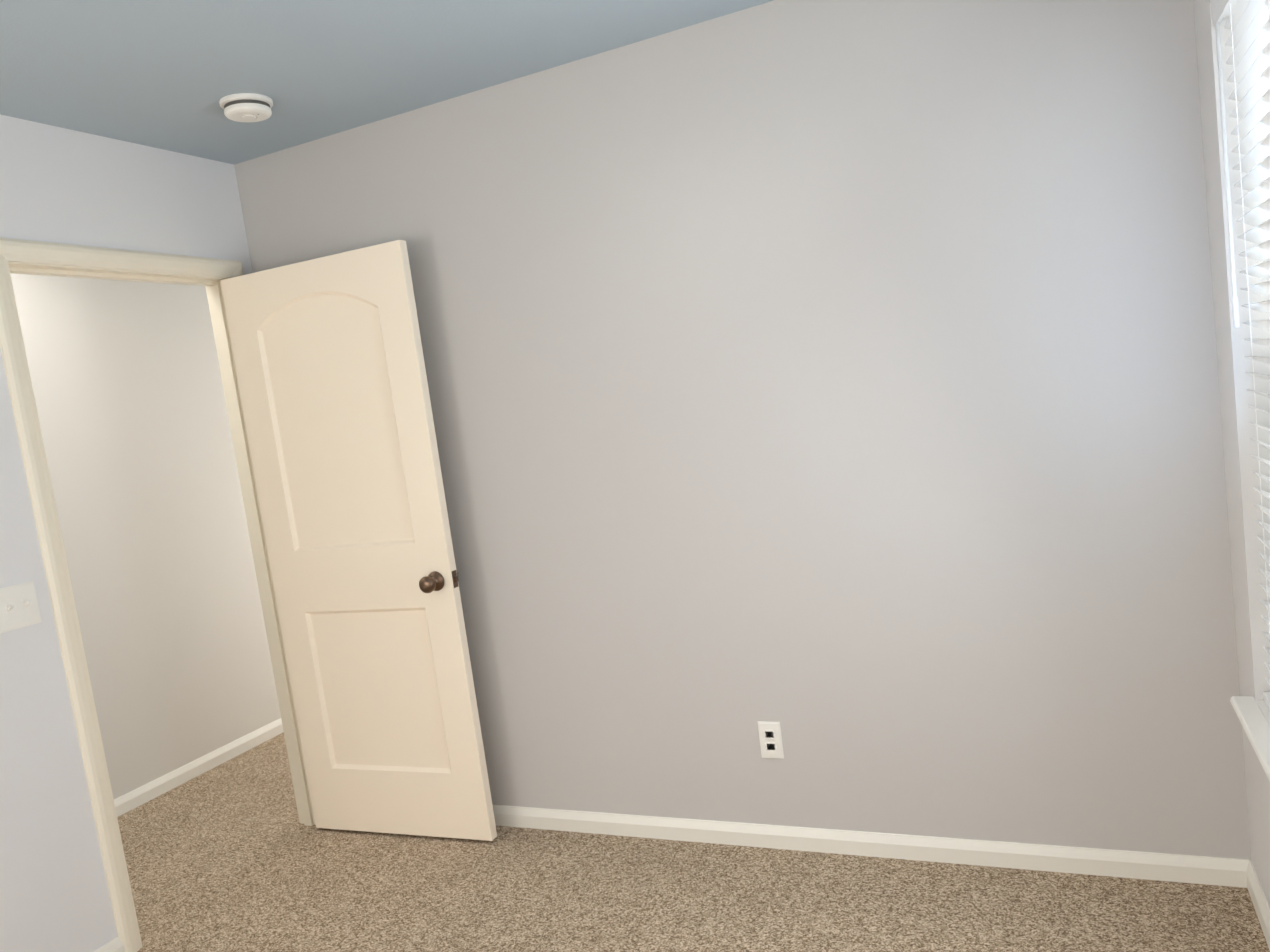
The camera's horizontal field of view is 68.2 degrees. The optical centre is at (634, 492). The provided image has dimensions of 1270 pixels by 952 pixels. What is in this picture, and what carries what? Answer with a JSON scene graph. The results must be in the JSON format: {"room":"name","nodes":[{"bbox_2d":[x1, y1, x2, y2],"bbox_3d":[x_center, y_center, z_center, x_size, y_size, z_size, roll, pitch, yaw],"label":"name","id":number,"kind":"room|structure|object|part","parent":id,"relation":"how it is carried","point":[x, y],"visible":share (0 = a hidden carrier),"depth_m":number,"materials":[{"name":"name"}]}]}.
{"room":"empty bedroom","nodes":[
{"label":"empty bedroom","id":0,"kind":"room"},
{"bbox_2d":[0,115,252,951],"bbox_3d":[-1.653,0.149,2.791,0.110,2.440,6.610,-5,6,25],"label":"wall","id":1,"kind":"structure","parent":0,"point":[64,185],"depth_m":2.65,"materials":[{"name":"white paint"}]},
{"bbox_2d":[0,581,41,633],"bbox_3d":[-1.676,0.312,2.552,0.022,0.118,0.116,-5,6,25],"label":"switch plate","id":2,"kind":"object","parent":1,"relation":"attached to","point":[19,607],"visible":1,"depth_m":2.56,"materials":[{"name":"white plastic"}]},
{"bbox_2d":[94,937,124,951],"bbox_3d":[-2.114,1.558,1.375,0.014,0.070,3.045,-5,6,25],"label":"baseboard","id":3,"kind":"structure","parent":1,"relation":"attached to","point":[115,945],"depth_m":2.72,"materials":[{"name":"white paint"}]},
{"bbox_2d":[0,238,314,951],"bbox_3d":[-1.510,0.277,3.080,0.144,2.092,0.904,-5,6,25],"label":"door frame","id":4,"kind":"structure","parent":1,"relation":"attached to","point":[18,377],"depth_m":2.75,"materials":[{"name":"beige paint"}]},
{"bbox_2d":[221,240,496,840],"bbox_3d":[-0.956,0.219,3.234,0.760,2.006,0.174,-5,6,23],"label":"door","id":5,"kind":"structure","parent":1,"relation":"in","point":[332,378],"depth_m":3.21,"materials":[{"name":"beige paint"}]},
{"bbox_3d":[-0.651,0.292,3.120,0.066,0.066,0.174,-5,6,23],"label":"knob","id":6,"kind":"part","parent":5,"relation":"part of","materials":[{"name":"brown metal"}]},
{"bbox_2d":[452,570,458,587],"bbox_3d":[-0.590,0.286,3.094,0.010,0.056,0.025,-5,6,23],"label":"door latch","id":7,"kind":"object","parent":5,"relation":"attached to","point":[455,578],"depth_m":3.09,"materials":[{"name":"brown metal"}]},
{"bbox_2d":[10,273,280,798],"bbox_3d":[-2.574,0.221,3.272,0.110,2.440,6.720,-5,6,25],"label":"wall","id":8,"kind":"structure","parent":0,"point":[128,389],"depth_m":4.09,"materials":[{"name":"white paint"}]},
{"bbox_2d":[114,718,283,816],"bbox_3d":[-2.363,1.385,3.368,0.014,0.070,6.500,-5,6,25],"label":"baseboard","id":9,"kind":"structure","parent":8,"relation":"attached to","point":[147,792],"depth_m":4.21,"materials":[{"name":"white paint"}]},
{"bbox_2d":[0,0,772,164],"bbox_3d":[-0.850,-1.192,2.277,4.280,0.100,6.720,-5,6,25],"label":"ceiling","id":10,"kind":"structure","parent":0,"point":[168,75],"depth_m":2.52,"materials":[{"name":"grey paint"}]},
{"bbox_2d":[219,93,272,121],"bbox_3d":[-1.145,-1.130,2.774,0.148,0.048,0.148,-5,6,25],"label":"smoke detector","id":11,"kind":"object","parent":10,"relation":"attached to","point":[246,107],"visible":1,"depth_m":2.73,"materials":[{"name":"white plastic"}]},
{"bbox_2d":[117,732,1269,951],"bbox_3d":[-0.518,1.313,2.536,4.280,0.100,6.720,-5,6,25],"label":"floor","id":12,"kind":"structure","parent":0,"point":[233,854],"depth_m":2.76,"materials":[{"name":"carpet"}]},
{"bbox_2d":[234,0,1250,858],"bbox_3d":[0.161,-0.102,2.896,3.130,2.440,0.110,-5,6,25],"label":"wall","id":13,"kind":"structure","parent":0,"point":[832,386],"depth_m":2.64,"materials":[{"name":"grey paint"}]},
{"bbox_2d":[757,721,783,758],"bbox_3d":[0.413,0.756,2.858,0.070,0.115,0.008,-5,6,25],"label":"wall plate","id":14,"kind":"object","parent":13,"relation":"attached to","point":[770,739],"visible":1,"depth_m":2.85,"materials":[{"name":"white plastic"}]},
{"bbox_2d":[493,805,1241,886],"bbox_3d":[0.199,1.085,2.988,2.940,0.070,0.040,-5,6,25],"label":"baseboard","id":15,"kind":"structure","parent":13,"relation":"attached to","point":[1220,871],"depth_m":2.74,"materials":[{"name":"white paint"}]},
{"bbox_2d":[1193,0,1269,907],"bbox_3d":[0.660,0.093,0.372,0.160,2.440,4.110,-5,6,25],"label":"wall","id":16,"kind":"structure","parent":0,"point":[1239,430],"depth_m":2.09,"materials":[{"name":"white paint"}]},
{"bbox_2d":[1212,0,1269,708],"bbox_3d":[1.154,-0.219,1.627,0.074,1.527,0.917,-5,6,25],"label":"window blind","id":17,"kind":"object","parent":16,"relation":"attached to","point":[1248,24],"visible":1,"depth_m":1.89,"materials":[{"name":"white plastic"}]},
{"bbox_2d":[1230,696,1269,780],"bbox_3d":[1.259,0.580,1.701,0.160,0.082,0.988,-5,6,25],"label":"window sill","id":18,"kind":"structure","parent":16,"relation":"attached to","point":[1253,715],"depth_m":2.02,"materials":[{"name":"white paint"}]},
{"bbox_2d":[1238,859,1269,949],"bbox_3d":[0.758,1.261,0.579,0.014,0.070,4.000,-5,6,25],"label":"baseboard","id":19,"kind":"structure","parent":16,"relation":"attached to","point":[1246,870],"depth_m":2.28,"materials":[{"name":"white paint"}]}
]}

